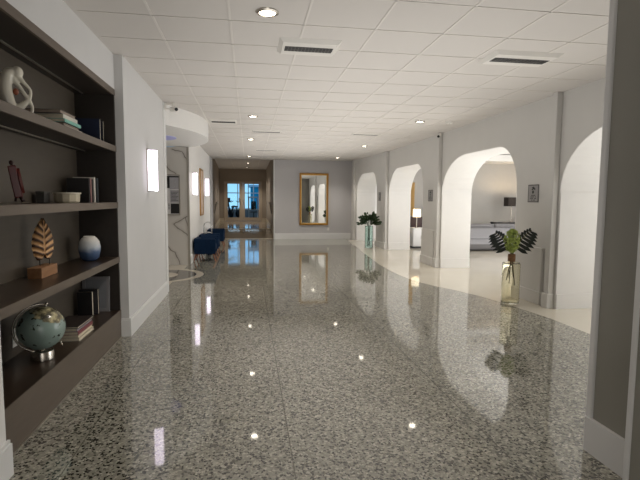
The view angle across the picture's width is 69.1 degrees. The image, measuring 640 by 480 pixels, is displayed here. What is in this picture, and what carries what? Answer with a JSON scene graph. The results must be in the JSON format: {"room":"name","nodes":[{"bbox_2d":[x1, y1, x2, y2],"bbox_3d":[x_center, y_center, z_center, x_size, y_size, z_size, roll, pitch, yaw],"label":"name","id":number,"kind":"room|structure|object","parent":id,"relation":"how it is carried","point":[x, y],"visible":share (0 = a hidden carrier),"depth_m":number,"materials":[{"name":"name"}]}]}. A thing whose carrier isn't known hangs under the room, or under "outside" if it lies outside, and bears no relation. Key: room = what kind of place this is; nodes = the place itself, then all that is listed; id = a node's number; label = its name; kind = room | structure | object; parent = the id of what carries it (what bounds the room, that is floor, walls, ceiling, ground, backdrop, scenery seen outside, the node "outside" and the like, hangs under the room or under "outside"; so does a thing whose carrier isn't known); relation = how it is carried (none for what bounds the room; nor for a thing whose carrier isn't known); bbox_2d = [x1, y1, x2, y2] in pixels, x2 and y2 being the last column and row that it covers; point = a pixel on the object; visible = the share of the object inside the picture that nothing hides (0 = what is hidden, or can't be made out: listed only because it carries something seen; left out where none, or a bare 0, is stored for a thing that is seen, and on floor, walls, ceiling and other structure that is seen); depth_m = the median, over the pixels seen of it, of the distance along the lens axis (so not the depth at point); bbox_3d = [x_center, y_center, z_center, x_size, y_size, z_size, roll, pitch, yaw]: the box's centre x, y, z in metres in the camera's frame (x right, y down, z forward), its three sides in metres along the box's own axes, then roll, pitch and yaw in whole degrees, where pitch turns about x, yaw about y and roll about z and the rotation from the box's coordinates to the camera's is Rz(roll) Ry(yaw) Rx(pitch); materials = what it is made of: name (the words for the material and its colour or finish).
{"room":"lobby","nodes":[
{"label":"lobby","id":0,"kind":"room"},
{"bbox_2d":[0,334,5,446],"bbox_3d":[-1.375,0.033,-0.444,0.348,2.890,5.535,0,5,-9],"label":"wall","id":1,"kind":"structure","parent":0,"point":[2,411],"depth_m":2.37,"materials":[{"name":"white paint"}]},
{"bbox_2d":[0,252,198,479],"bbox_3d":[-2.281,0.786,6.471,0.100,0.190,19.300,0,5,-9],"label":"baseboard","id":2,"kind":"structure","parent":1,"relation":"attached to","point":[129,326],"depth_m":4.91,"materials":[{"name":"white paint"}]},
{"bbox_2d":[6,0,113,88],"bbox_3d":[-2.074,-1.581,3.405,0.387,0.345,2.535,0,5,-9],"label":"wall","id":3,"kind":"structure","parent":0,"point":[55,18],"depth_m":3.54,"materials":[{"name":"white paint"}]},
{"bbox_2d":[113,54,165,318],"bbox_3d":[-2.405,-0.519,5.871,0.468,2.890,2.240,0,5,-9],"label":"wall panel","id":4,"kind":"object","parent":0,"point":[138,109],"visible":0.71,"depth_m":5.30,"materials":[{"name":"white paint"}]},
{"bbox_2d":[146,148,158,191],"bbox_3d":[-2.109,-0.875,5.865,0.119,0.535,0.150,0,5,-9],"label":"wall sconce","id":5,"kind":"object","parent":4,"relation":"attached to","point":[151,154],"visible":1,"depth_m":5.81,"materials":[{"name":"white glass"}]},
{"bbox_2d":[166,147,187,264],"bbox_3d":[-4.136,-0.736,10.111,2.490,2.570,0.210,0,5,-9],"label":"wall","id":6,"kind":"structure","parent":0,"point":[175,156],"depth_m":10.18,"materials":[{"name":"white stone"}]},
{"bbox_2d":[167,174,180,214],"bbox_3d":[-3.200,-0.980,10.114,0.304,0.883,0.022,0,5,-9],"label":"notice board","id":7,"kind":"object","parent":6,"relation":"attached to","point":[173,180],"visible":0.85,"depth_m":10.11,"materials":[{"name":"grey paper"}]},
{"bbox_2d":[167,176,178,187],"bbox_3d":[-3.198,-1.257,10.091,0.260,0.263,0.004,0,5,-9],"label":"poster","id":8,"kind":"object","parent":7,"relation":"attached to","point":[172,181],"depth_m":10.09,"materials":[{"name":"grey paper"}]},
{"bbox_2d":[171,203,178,213],"bbox_3d":[-3.161,-0.687,10.146,0.184,0.220,0.005,0,5,-9],"label":"poster","id":9,"kind":"object","parent":7,"relation":"attached to","point":[174,206],"depth_m":10.14,"materials":[{"name":"black plastic"}]},
{"bbox_2d":[165,105,207,146],"bbox_3d":[-3.606,-2.037,8.449,3.050,0.320,3.120,0,5,-9],"label":"soffit","id":10,"kind":"structure","parent":0,"point":[190,129],"depth_m":7.98,"materials":[{"name":"white paint"}]},
{"bbox_2d":[189,146,219,253],"bbox_3d":[-4.412,-1.690,17.962,0.730,3.120,15.800,0,5,-9],"label":"wall","id":11,"kind":"structure","parent":0,"point":[198,158],"depth_m":13.52,"materials":[{"name":"white paint"}]},
{"bbox_2d":[186,147,190,264],"bbox_3d":[-2.891,-0.736,10.220,0.045,2.570,0.070,0,5,-9],"label":"trim","id":12,"kind":"structure","parent":11,"relation":"attached to","point":[187,148],"depth_m":10.20,"materials":[{"name":"silver metal"}]},
{"bbox_2d":[192,172,197,194],"bbox_3d":[-2.935,-1.317,10.930,0.119,0.535,0.150,0,5,-9],"label":"wall sconce","id":13,"kind":"object","parent":11,"relation":"attached to","point":[194,175],"visible":1,"depth_m":10.88,"materials":[{"name":"white glass"}]},
{"bbox_2d":[199,168,203,215],"bbox_3d":[-3.278,-1.319,12.877,0.030,1.270,0.820,0,5,-9],"label":"wall picture","id":14,"kind":"object","parent":11,"relation":"attached to","point":[201,186],"visible":1,"depth_m":12.84,"materials":[{"name":"gold metal"}]},
{"bbox_2d":[205,179,208,195],"bbox_3d":[-3.416,-1.590,14.061,0.119,0.535,0.150,0,5,-9],"label":"wall sconce","id":15,"kind":"object","parent":11,"relation":"attached to","point":[206,180],"visible":1,"depth_m":14.01,"materials":[{"name":"white glass"}]},
{"bbox_2d":[215,218,270,227],"bbox_3d":[-3.797,-0.849,22.699,2.570,0.160,6.800,0,5,-9],"label":"baseboard","id":16,"kind":"structure","parent":11,"relation":"attached to","point":[220,219],"depth_m":23.41,"materials":[{"name":"wood"}]},
{"bbox_2d":[224,228,272,238],"bbox_3d":[-3.015,-0.256,18.174,2.300,0.247,2.350,0,5,-9],"label":"trim","id":17,"kind":"structure","parent":11,"relation":"attached to","point":[224,228],"depth_m":19.24,"materials":[{"name":"beige tile"}]},
{"bbox_2d":[219,169,265,217],"bbox_3d":[-4.351,-2.385,26.034,3.300,3.120,0.200,0,5,-9],"label":"wall","id":18,"kind":"structure","parent":0,"point":[224,174],"depth_m":25.84,"materials":[{"name":"brown wood"}]},
{"bbox_2d":[224,181,261,220],"bbox_3d":[-4.302,-2.170,26.019,2.100,2.215,0.202,0,5,-9],"label":"door","id":19,"kind":"structure","parent":18,"relation":"in","point":[242,199],"depth_m":25.98,"materials":[{"name":"beige paint"}]},
{"bbox_2d":[216,221,272,238],"bbox_3d":[-3.557,-0.499,21.573,3.100,0.340,9.150,0,5,-9],"label":"floor","id":20,"kind":"structure","parent":0,"point":[229,233],"depth_m":18.98,"materials":[{"name":"stone"}]},
{"bbox_2d":[266,160,273,238],"bbox_3d":[-2.211,-1.991,21.649,0.400,3.120,9.150,0,5,-9],"label":"wall","id":21,"kind":"structure","parent":0,"point":[269,170],"depth_m":19.92,"materials":[{"name":"paint"}]},
{"bbox_2d":[273,160,274,238],"bbox_3d":[-1.684,-1.475,17.036,0.030,2.890,0.185,0,5,-9],"label":"trim","id":22,"kind":"structure","parent":21,"relation":"attached to","point":[273,160],"depth_m":17.00,"materials":[{"name":"white"}]},
{"bbox_2d":[9,239,621,479],"bbox_3d":[-1.128,0.882,7.139,7.520,0.101,20.250,0,5,-9],"label":"floor","id":23,"kind":"structure","parent":0,"point":[286,359],"depth_m":3.66,"materials":[{"name":"stone"}]},
{"bbox_2d":[0,0,121,454],"bbox_3d":[-2.077,-0.140,3.530,0.389,2.543,2.525,0,5,-9],"label":"bookcase","id":24,"kind":"object","parent":23,"relation":"on","point":[46,152],"visible":0.91,"depth_m":3.63,"materials":[{"name":"brown laminate"}]},
{"bbox_2d":[12,328,17,347],"bbox_3d":[-2.238,0.716,3.413,0.008,0.135,0.075,0,5,-9],"label":"wall plate","id":25,"kind":"object","parent":24,"relation":"attached to","point":[14,344],"visible":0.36,"depth_m":3.40,"materials":[{"name":"white plastic"}]},
{"bbox_2d":[7,160,24,201],"bbox_3d":[-2.037,-0.393,3.118,0.093,0.280,0.060,-3,6,-32],"label":"ornament","id":26,"kind":"object","parent":24,"relation":"on","point":[14,173],"visible":1,"depth_m":3.10,"materials":[{"name":"paint"}]},
{"bbox_2d":[0,66,33,112],"bbox_3d":[-2.006,-0.982,3.065,0.198,0.321,0.083,-3,6,-31],"label":"abstract sculpture","id":27,"kind":"object","parent":24,"relation":"on","point":[9,75],"visible":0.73,"depth_m":3.04,"materials":[{"name":"beige ceramic"}]},
{"bbox_2d":[13,88,18,94],"bbox_3d":[-2.006,-0.978,3.067,0.034,0.044,0.034,0,5,-9],"label":"ball","id":28,"kind":"object","parent":27,"relation":"in","point":[15,90],"visible":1,"depth_m":3.06,"materials":[{"name":"brown ceramic"}]},
{"bbox_2d":[11,302,65,361],"bbox_3d":[-2.009,0.654,3.344,0.321,0.410,0.310,0,5,-9],"label":"desk globe","id":29,"kind":"object","parent":24,"relation":"on","point":[39,328],"visible":0.99,"depth_m":3.26,"materials":[{"name":"green metal"}]},
{"bbox_2d":[27,218,57,278],"bbox_3d":[-2.144,0.056,3.580,0.115,0.444,0.293,0,5,-9],"label":"leaf sculpture","id":30,"kind":"object","parent":24,"relation":"on","point":[42,242],"visible":1,"depth_m":3.57,"materials":[{"name":"brown wood"}]},
{"bbox_2d":[35,191,49,202],"bbox_3d":[-2.236,-0.346,3.755,0.066,0.092,0.116,0,5,-9],"label":"storage box","id":31,"kind":"object","parent":24,"relation":"on","point":[41,196],"visible":1,"depth_m":3.70,"materials":[{"name":"grey"}]},
{"bbox_2d":[52,192,80,202],"bbox_3d":[-2.115,-0.354,3.889,0.212,0.085,0.212,0,5,-9],"label":"bowl","id":32,"kind":"object","parent":24,"relation":"on","point":[59,197],"visible":1,"depth_m":3.81,"materials":[{"name":"beige ceramic"}]},
{"bbox_2d":[59,326,93,341],"bbox_3d":[-2.079,0.795,3.944,0.195,0.028,0.360,0,5,-9],"label":"book","id":33,"kind":"object","parent":24,"relation":"on","point":[90,329],"visible":0.32,"depth_m":3.78,"materials":[{"name":"beige paper"}]},
{"bbox_2d":[62,325,92,337],"bbox_3d":[-2.079,0.769,3.932,0.190,0.026,0.340,0,5,-9],"label":"book","id":34,"kind":"object","parent":33,"relation":"on","point":[90,326],"visible":0.32,"depth_m":3.78,"materials":[{"name":"beige paper"}]},
{"bbox_2d":[63,321,92,335],"bbox_3d":[-2.083,0.742,3.924,0.200,0.028,0.350,0,5,-9],"label":"book","id":35,"kind":"object","parent":34,"relation":"on","point":[86,326],"visible":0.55,"depth_m":3.81,"materials":[{"name":"red paper"}]},
{"bbox_2d":[65,319,91,331],"bbox_3d":[-2.089,0.714,3.925,0.190,0.028,0.360,0,5,-9],"label":"book","id":36,"kind":"object","parent":35,"relation":"on","point":[78,329],"visible":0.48,"depth_m":3.77,"materials":[{"name":"grey paper"}]},
{"bbox_2d":[64,315,93,328],"bbox_3d":[-2.086,0.692,3.924,0.215,0.016,0.380,0,5,-9],"label":"book","id":37,"kind":"object","parent":36,"relation":"on","point":[72,322],"visible":0.62,"depth_m":3.94,"materials":[{"name":"black paper"}]},
{"bbox_2d":[67,178,89,202],"bbox_3d":[-2.234,-0.460,4.303,0.190,0.224,0.030,0,5,-9],"label":"book","id":38,"kind":"object","parent":24,"relation":"on","point":[76,185],"visible":0.86,"depth_m":4.29,"materials":[{"name":"black paper"}]},
{"bbox_2d":[73,177,95,201],"bbox_3d":[-2.258,-0.481,4.458,0.190,0.240,0.035,0,5,-9],"label":"book","id":39,"kind":"object","parent":24,"relation":"on","point":[93,178],"visible":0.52,"depth_m":4.46,"materials":[{"name":"white paper"}]},
{"bbox_2d":[77,291,93,315],"bbox_3d":[-2.316,0.630,4.597,0.135,0.240,0.045,0,5,-9],"label":"book","id":40,"kind":"object","parent":24,"relation":"on","point":[85,299],"visible":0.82,"depth_m":4.58,"materials":[{"name":"black paper"}]},
{"bbox_2d":[76,118,100,139],"bbox_3d":[-2.281,-1.070,4.586,0.220,0.250,0.035,0,5,-9],"label":"book","id":41,"kind":"object","parent":24,"relation":"on","point":[89,126],"visible":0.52,"depth_m":4.57,"materials":[{"name":"blue paper"}]},
{"bbox_2d":[78,289,99,313],"bbox_3d":[-2.312,0.618,4.657,0.180,0.254,0.035,0,5,-9],"label":"book","id":42,"kind":"object","parent":24,"relation":"on","point":[95,291],"visible":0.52,"depth_m":4.65,"materials":[{"name":"paper"}]},
{"bbox_2d":[78,236,100,260],"bbox_3d":[-2.224,0.081,4.489,0.198,0.237,0.198,0,5,-9],"label":"round vase","id":43,"kind":"object","parent":24,"relation":"on","point":[89,247],"visible":1,"depth_m":4.42,"materials":[{"name":"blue ceramic"}]},
{"bbox_2d":[90,178,91,201],"bbox_3d":[-2.242,-0.465,4.353,0.190,0.224,0.030,0,5,-9],"label":"book","id":44,"kind":"object","parent":24,"relation":"on","point":[90,178],"visible":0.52,"depth_m":4.36,"materials":[{"name":"paper"}]},
{"bbox_2d":[91,179,93,201],"bbox_3d":[-2.249,-0.467,4.402,0.190,0.220,0.030,0,5,-9],"label":"book","id":45,"kind":"object","parent":24,"relation":"on","point":[91,179],"visible":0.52,"depth_m":4.41,"materials":[{"name":"grey paper"}]},
{"bbox_2d":[82,276,109,311],"bbox_3d":[-2.297,0.555,4.771,0.265,0.359,0.046,0,5,-9],"label":"picture frame","id":46,"kind":"object","parent":24,"relation":"on","point":[102,283],"visible":0.54,"depth_m":4.78,"materials":[{"name":"grey metal"}]},
{"bbox_2d":[85,279,106,308],"bbox_3d":[-2.300,0.556,4.772,0.210,0.300,0.033,0,5,-9],"label":"print","id":47,"kind":"object","parent":46,"relation":"attached to","point":[101,284],"depth_m":4.78},
{"bbox_2d":[95,178,98,201],"bbox_3d":[-2.270,-0.486,4.539,0.190,0.234,0.050,0,5,-9],"label":"book","id":48,"kind":"object","parent":24,"relation":"on","point":[96,179],"visible":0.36,"depth_m":4.54,"materials":[{"name":"white paper"}]},
{"bbox_2d":[101,121,103,140],"bbox_3d":[-2.281,-1.069,4.636,0.235,0.240,0.035,0,5,-9],"label":"book","id":49,"kind":"object","parent":24,"relation":"on","point":[102,122],"visible":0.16,"depth_m":4.64,"materials":[{"name":"black paper"}]},
{"bbox_3d":[-2.125,-0.882,3.725,0.295,0.025,0.370,0,5,-9],"label":"book","id":50,"kind":"object","parent":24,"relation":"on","visible":0},
{"bbox_2d":[57,122,78,130],"bbox_3d":[-2.122,-0.905,3.703,0.275,0.024,0.330,0,5,-9],"label":"book","id":51,"kind":"object","parent":50,"relation":"on","point":[62,123],"visible":0.23,"depth_m":3.67,"materials":[{"name":"grey paper"}]},
{"bbox_2d":[47,118,80,128],"bbox_3d":[-2.122,-0.930,3.701,0.295,0.026,0.350,0,5,-9],"label":"book","id":52,"kind":"object","parent":51,"relation":"on","point":[52,119],"visible":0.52,"depth_m":3.57,"materials":[{"name":"teal paper"}]},
{"bbox_2d":[35,113,76,123],"bbox_3d":[-2.118,-0.958,3.674,0.275,0.034,0.300,0,5,-9],"label":"book","id":53,"kind":"object","parent":52,"relation":"on","point":[46,115],"visible":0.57,"depth_m":3.54,"materials":[{"name":"white paper"}]},
{"bbox_2d":[25,108,75,119],"bbox_3d":[-2.126,-0.987,3.644,0.290,0.028,0.310,0,5,-9],"label":"book","id":54,"kind":"object","parent":53,"relation":"on","point":[36,110],"visible":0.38,"depth_m":3.51,"materials":[{"name":"grey paper"}]},
{"bbox_2d":[169,272,177,276],"bbox_3d":[-3.092,0.671,8.825,0.760,0.001,0.760,0,5,-9],"label":"floor","id":55,"kind":"structure","parent":23,"relation":"on","point":[170,274],"depth_m":8.94,"materials":[{"name":"beige stone"}]},
{"bbox_2d":[169,270,195,280],"bbox_3d":[-3.092,0.671,8.825,1.440,0.001,1.440,0,5,-9],"label":"floor","id":56,"kind":"structure","parent":23,"relation":"on","point":[182,274],"depth_m":8.95,"materials":[{"name":"grey stone"}]},
{"bbox_2d":[169,269,203,281],"bbox_3d":[-3.092,0.671,8.825,1.720,0.001,1.720,0,5,-9],"label":"floor","id":57,"kind":"structure","parent":23,"relation":"on","point":[198,273],"depth_m":8.96,"materials":[{"name":"beige stone"}]},
{"bbox_2d":[194,237,217,260],"bbox_3d":[-2.734,0.210,11.134,0.523,0.540,0.650,0,5,-9],"label":"armchair","id":58,"kind":"object","parent":23,"relation":"on","point":[202,245],"visible":1,"depth_m":10.82,"materials":[{"name":"blue fabric"}]},
{"bbox_2d":[203,222,211,232],"bbox_3d":[-3.185,-0.114,13.210,0.238,0.805,0.260,0,5,-9],"label":"side table","id":59,"kind":"object","parent":23,"relation":"on","point":[205,222],"visible":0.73,"depth_m":13.08,"materials":[{"name":"silver metal"}]},
{"bbox_2d":[199,233,220,255],"bbox_3d":[-2.907,0.112,12.257,0.523,0.540,0.650,0,5,-9],"label":"armchair","id":60,"kind":"object","parent":23,"relation":"on","point":[217,235],"visible":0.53,"depth_m":11.99,"materials":[{"name":"blue fabric"}]},
{"bbox_2d":[207,228,224,246],"bbox_3d":[-3.220,-0.077,14.426,0.523,0.540,0.650,0,5,-9],"label":"armchair","id":61,"kind":"object","parent":23,"relation":"on","point":[221,231],"visible":0.56,"depth_m":14.13,"materials":[{"name":"blue fabric"}]},
{"bbox_2d":[365,226,372,247],"bbox_3d":[1.486,-0.093,14.152,0.256,0.676,0.256,0,5,-9],"label":"glass vase","id":62,"kind":"object","parent":23,"relation":"on","point":[368,229],"visible":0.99,"depth_m":14.05,"materials":[{"name":"green"}]},
{"bbox_2d":[356,211,381,225],"bbox_3d":[1.501,-0.346,14.142,0.755,1.066,0.760,-2,6,-27],"label":"bunch","id":63,"kind":"object","parent":62,"relation":"in","point":[364,218],"visible":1,"depth_m":14.02,"materials":[{"name":"green plant"}]},
{"bbox_2d":[501,254,520,304],"bbox_3d":[2.710,0.550,6.608,0.246,0.706,0.246,0,5,-9],"label":"glass vase","id":64,"kind":"object","parent":23,"relation":"on","point":[510,279],"visible":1,"depth_m":6.52,"materials":[{"name":"clear glass"}]},
{"bbox_2d":[488,230,510,253],"bbox_3d":[2.589,0.198,6.643,0.364,0.667,0.040,2,5,21],"label":"monstera leaf","id":65,"kind":"object","parent":64,"relation":"in","point":[493,238],"visible":0.77,"depth_m":6.64,"materials":[{"name":"green plant"}]},
{"bbox_2d":[503,228,520,253],"bbox_3d":[2.687,0.236,6.540,0.232,0.810,0.241,3,5,24],"label":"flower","id":66,"kind":"object","parent":64,"relation":"in","point":[511,234],"visible":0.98,"depth_m":6.47,"materials":[{"name":"green plant"}]},
{"bbox_2d":[513,228,537,253],"bbox_3d":[2.849,0.185,6.537,0.368,0.713,0.040,2,5,22],"label":"monstera leaf","id":67,"kind":"object","parent":64,"relation":"in","point":[532,234],"visible":0.7,"depth_m":6.49,"materials":[{"name":"green plant"}]},
{"bbox_2d":[593,0,639,438],"bbox_3d":[3.317,0.013,0.191,2.685,2.890,5.370,0,5,-9],"label":"wall pier","id":68,"kind":"object","parent":23,"relation":"on","point":[622,212],"visible":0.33,"depth_m":2.48,"materials":[{"name":"grey paint"}]},
{"bbox_2d":[586,0,617,418],"bbox_3d":[1.598,-0.208,2.615,0.047,2.890,0.053,0,5,-9],"label":"trim","id":69,"kind":"structure","parent":68,"relation":"attached to","point":[613,7],"depth_m":2.60,"materials":[{"name":"grey paint"}]},
{"bbox_2d":[583,414,624,477],"bbox_3d":[2.280,1.358,0.161,0.660,0.200,5.395,0,5,-9],"label":"baseboard","id":70,"kind":"structure","parent":68,"relation":"attached to","point":[599,441],"depth_m":2.58,"materials":[{"name":"white paint"}]},
{"bbox_2d":[275,160,376,238],"bbox_3d":[2.907,-1.606,17.737,9.270,3.100,0.170,0,5,-9],"label":"wall","id":71,"kind":"structure","parent":0,"point":[287,172],"depth_m":17.15,"materials":[{"name":"grey paint"}]},
{"bbox_2d":[275,233,350,238],"bbox_3d":[-0.255,-0.145,17.281,2.835,0.220,0.022,0,5,-9],"label":"baseboard","id":72,"kind":"structure","parent":71,"relation":"attached to","point":[277,235],"depth_m":17.27,"materials":[{"name":"white"}]},
{"bbox_2d":[299,173,328,224],"bbox_3d":[-0.223,-1.501,17.154,1.075,1.905,0.050,0,5,-9],"label":"wall mirror","id":73,"kind":"object","parent":71,"relation":"attached to","point":[313,187],"visible":1,"depth_m":17.15,"materials":[{"name":"gold metal"}]},
{"bbox_2d":[63,0,609,169],"bbox_3d":[-0.380,-2.617,11.645,6.600,0.330,29.500,0,5,-9],"label":"ceiling","id":74,"kind":"structure","parent":0,"point":[364,14],"depth_m":4.92,"materials":[{"name":"grey tile"}]},
{"bbox_2d":[164,102,177,111],"bbox_3d":[-2.230,-1.993,6.999,0.249,0.144,0.134,2,5,18],"label":"security camera","id":75,"kind":"object","parent":74,"relation":"attached to","point":[172,109],"visible":1,"depth_m":6.96,"materials":[{"name":"white plastic"}]},
{"bbox_2d":[209,119,236,123],"bbox_3d":[-1.796,-2.195,8.647,0.490,0.016,0.450,0,5,-9],"label":"ceiling vent","id":76,"kind":"object","parent":74,"relation":"in","point":[213,121],"visible":1,"depth_m":8.57,"materials":[{"name":"grey metal"}]},
{"bbox_2d":[252,130,281,132],"bbox_3d":[-1.133,-2.297,9.897,0.620,0.016,0.270,0,5,-9],"label":"ceiling vent","id":77,"kind":"object","parent":74,"relation":"in","point":[253,131],"visible":1,"depth_m":9.81,"materials":[{"name":"grey metal"}]},
{"bbox_2d":[256,7,278,16],"bbox_3d":[-0.406,-1.749,3.583,0.180,0.016,0.180,0,5,-9],"label":"recessed light","id":78,"kind":"object","parent":74,"relation":"in","point":[264,11],"visible":1,"depth_m":3.57,"materials":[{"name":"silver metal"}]},
{"bbox_2d":[277,37,341,56],"bbox_3d":[-0.108,-1.804,4.375,0.570,0.036,0.420,0,5,-9],"label":"ceiling vent","id":79,"kind":"object","parent":74,"relation":"in","point":[286,45],"visible":1,"depth_m":4.29,"materials":[{"name":"grey metal"}]},
{"bbox_2d":[76,0,608,168],"bbox_3d":[-0.462,-2.565,11.586,5.620,0.244,29.400,0,5,-9],"label":"grid","id":80,"kind":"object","parent":74,"relation":"attached to","point":[144,1],"depth_m":5.23,"materials":[{"name":"grey metal"}]},
{"bbox_2d":[351,133,378,135],"bbox_3d":[0.996,-2.307,10.198,0.600,0.016,0.220,0,5,-9],"label":"ceiling vent","id":81,"kind":"object","parent":74,"relation":"in","point":[353,133],"visible":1,"depth_m":10.13,"materials":[{"name":"grey metal"}]},
{"bbox_2d":[478,50,562,66],"bbox_3d":[2.005,-1.814,4.678,0.700,0.036,0.400,0,5,-9],"label":"ceiling vent","id":82,"kind":"object","parent":74,"relation":"in","point":[498,57],"visible":1,"depth_m":4.59,"materials":[{"name":"grey metal"}]},
{"bbox_2d":[413,164,516,223],"bbox_3d":[5.149,-1.426,15.847,5.410,3.100,0.100,0,5,-9],"label":"wall","id":83,"kind":"structure","parent":0,"point":[492,183],"depth_m":15.89,"materials":[{"name":"white paint"}]},
{"bbox_2d":[410,182,414,215],"bbox_3d":[3.069,-1.356,15.428,0.130,1.100,0.048,0,5,-9],"label":"wall mirror","id":84,"kind":"object","parent":83,"relation":"hanging from","point":[413,183],"visible":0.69,"depth_m":15.40,"materials":[{"name":"gold metal"}]},
{"bbox_2d":[353,239,591,333],"bbox_3d":[5.787,0.843,8.197,6.490,0.100,20.250,0,5,-9],"label":"floor tile","id":85,"kind":"structure","parent":0,"point":[484,272],"depth_m":9.10,"materials":[{"name":"beige tile"}]},
{"bbox_2d":[410,227,421,247],"bbox_3d":[3.060,-0.074,14.413,0.550,0.620,0.525,0,5,-9],"label":"sideboard","id":86,"kind":"object","parent":85,"relation":"on","point":[415,233],"visible":0.35,"depth_m":14.16,"materials":[{"name":"white wood"}]},
{"bbox_2d":[413,209,420,227],"bbox_3d":[2.976,-0.663,14.311,0.250,0.569,0.250,0,5,-9],"label":"table lamp","id":87,"kind":"object","parent":86,"relation":"on","point":[416,212],"visible":1,"depth_m":14.20,"materials":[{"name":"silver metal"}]},
{"bbox_2d":[410,216,421,226],"bbox_3d":[3.068,-0.294,15.043,0.580,0.950,0.650,0,5,-9],"label":"lounge chair","id":88,"kind":"object","parent":85,"relation":"on","point":[412,219],"visible":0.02,"depth_m":14.68,"materials":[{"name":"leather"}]},
{"bbox_2d":[470,224,514,249],"bbox_3d":[5.087,-0.108,14.023,2.300,0.785,0.900,0,5,-9],"label":"sofa","id":89,"kind":"object","parent":85,"relation":"on","point":[479,233],"visible":0.21,"depth_m":13.54,"materials":[{"name":"grey fabric"}]},
{"bbox_2d":[470,224,493,227],"bbox_3d":[4.661,-0.329,13.725,0.920,0.300,0.240,0,5,-9],"label":"cushion","id":90,"kind":"object","parent":89,"relation":"on","point":[472,225],"depth_m":13.61,"materials":[{"name":"grey fabric"}]},
{"bbox_2d":[494,224,514,227],"bbox_3d":[5.580,-0.334,13.866,0.920,0.300,0.240,0,5,-9],"label":"cushion","id":91,"kind":"object","parent":89,"relation":"on","point":[495,225],"depth_m":13.72,"materials":[{"name":"grey fabric"}]},
{"bbox_2d":[490,222,514,223],"bbox_3d":[6.240,-0.211,15.410,1.100,0.770,0.400,0,5,-9],"label":"console table","id":92,"kind":"object","parent":85,"relation":"on","point":[490,222],"visible":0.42,"depth_m":15.17,"materials":[{"name":"black wood"}]},
{"bbox_2d":[504,197,515,221],"bbox_3d":[6.323,-1.000,15.364,0.400,0.809,0.280,0,5,-9],"label":"table lamp","id":93,"kind":"object","parent":92,"relation":"on","point":[508,201],"visible":0.92,"depth_m":15.21,"materials":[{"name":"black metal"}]},
{"bbox_2d":[351,78,604,307],"bbox_3d":[2.772,-0.854,10.221,0.978,2.890,14.720,0,5,-9],"label":"wall","id":94,"kind":"structure","parent":0,"point":[524,131],"depth_m":7.06,"materials":[{"name":"grey paint"}]},
{"bbox_2d":[356,172,376,239],"bbox_3d":[1.893,-1.083,15.829,0.670,2.370,2.168,-1,5,-13],"label":"trim","id":95,"kind":"structure","parent":94,"relation":"attached to","point":[366,187],"depth_m":16.81,"materials":[{"name":"white paint"}]},
{"bbox_2d":[388,164,422,248],"bbox_3d":[2.572,-0.784,12.482,0.683,2.360,2.740,0,5,-9],"label":"trim","id":96,"kind":"structure","parent":94,"relation":"attached to","point":[402,178],"depth_m":13.80,"materials":[{"name":"white paint"}]},
{"bbox_2d":[428,190,432,200],"bbox_3d":[2.516,-1.011,10.595,0.010,0.255,0.250,0,5,-9],"label":"wall sign","id":97,"kind":"object","parent":94,"relation":"attached to","point":[430,192],"visible":1,"depth_m":10.58,"materials":[{"name":"grey"}]},
{"bbox_2d":[351,92,562,308],"bbox_3d":[2.265,-0.978,11.617,0.280,2.890,10.996,0,5,-10],"label":"trim","id":98,"kind":"structure","parent":94,"relation":"attached to","point":[547,296],"depth_m":6.32,"materials":[{"name":"grey paint"}]},
{"bbox_2d":[375,222,544,304],"bbox_3d":[2.465,0.156,10.638,0.118,0.800,8.371,0,5,-9],"label":"trim","id":99,"kind":"structure","parent":94,"relation":"attached to","point":[532,263],"depth_m":6.88,"materials":[{"name":"grey paint"}]},
{"bbox_2d":[440,146,516,267],"bbox_3d":[3.162,-0.450,8.677,0.672,2.355,2.850,0,5,-9],"label":"trim","id":100,"kind":"structure","parent":94,"relation":"attached to","point":[459,178],"depth_m":10.04,"materials":[{"name":"white paint"}]},
{"bbox_2d":[528,184,538,201],"bbox_3d":[3.104,-0.677,6.764,0.010,0.255,0.250,0,5,-9],"label":"wall sign","id":101,"kind":"object","parent":94,"relation":"attached to","point":[533,190],"visible":1,"depth_m":6.76,"materials":[{"name":"grey"}]},
{"bbox_2d":[554,126,601,308],"bbox_3d":[3.731,-0.139,4.968,0.672,2.380,2.680,0,5,-9],"label":"archway","id":102,"kind":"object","parent":94,"relation":"attached to","point":[579,188],"depth_m":6.26,"materials":[{"name":"white paint"}]},
{"bbox_2d":[484,153,513,163],"bbox_3d":[6.008,-2.256,10.169,5.420,0.300,15.600,0,5,-9],"label":"ceiling","id":103,"kind":"structure","parent":0,"point":[506,158],"depth_m":14.81,"materials":[{"name":"white paint"}]},
{"bbox_2d":[629,322,639,479],"bbox_3d":[1.650,-0.140,1.832,0.112,2.890,0.734,0,5,-9],"label":"wall","id":104,"kind":"structure","parent":0,"point":[634,472],"depth_m":2.25,"materials":[{"name":"white paint"}]},
{"bbox_2d":[622,220,639,479],"bbox_3d":[1.590,-0.174,2.214,0.115,2.890,0.040,0,5,-9],"label":"trim","id":105,"kind":"structure","parent":104,"relation":"attached to","point":[636,312],"depth_m":2.27,"materials":[{"name":"grey paint"}]},
{"bbox_3d":[-3.899,-0.616,6.877,2.180,2.890,0.130,0,5,-9],"label":"wall","id":106,"kind":"structure","parent":0,"visible":0},
{"bbox_2d":[163,102,168,291],"bbox_3d":[-2.581,-0.622,7.061,0.480,2.890,0.165,0,5,-9],"label":"trim","id":107,"kind":"structure","parent":106,"relation":"attached to","point":[164,113],"depth_m":7.06,"materials":[{"name":"white paint"}]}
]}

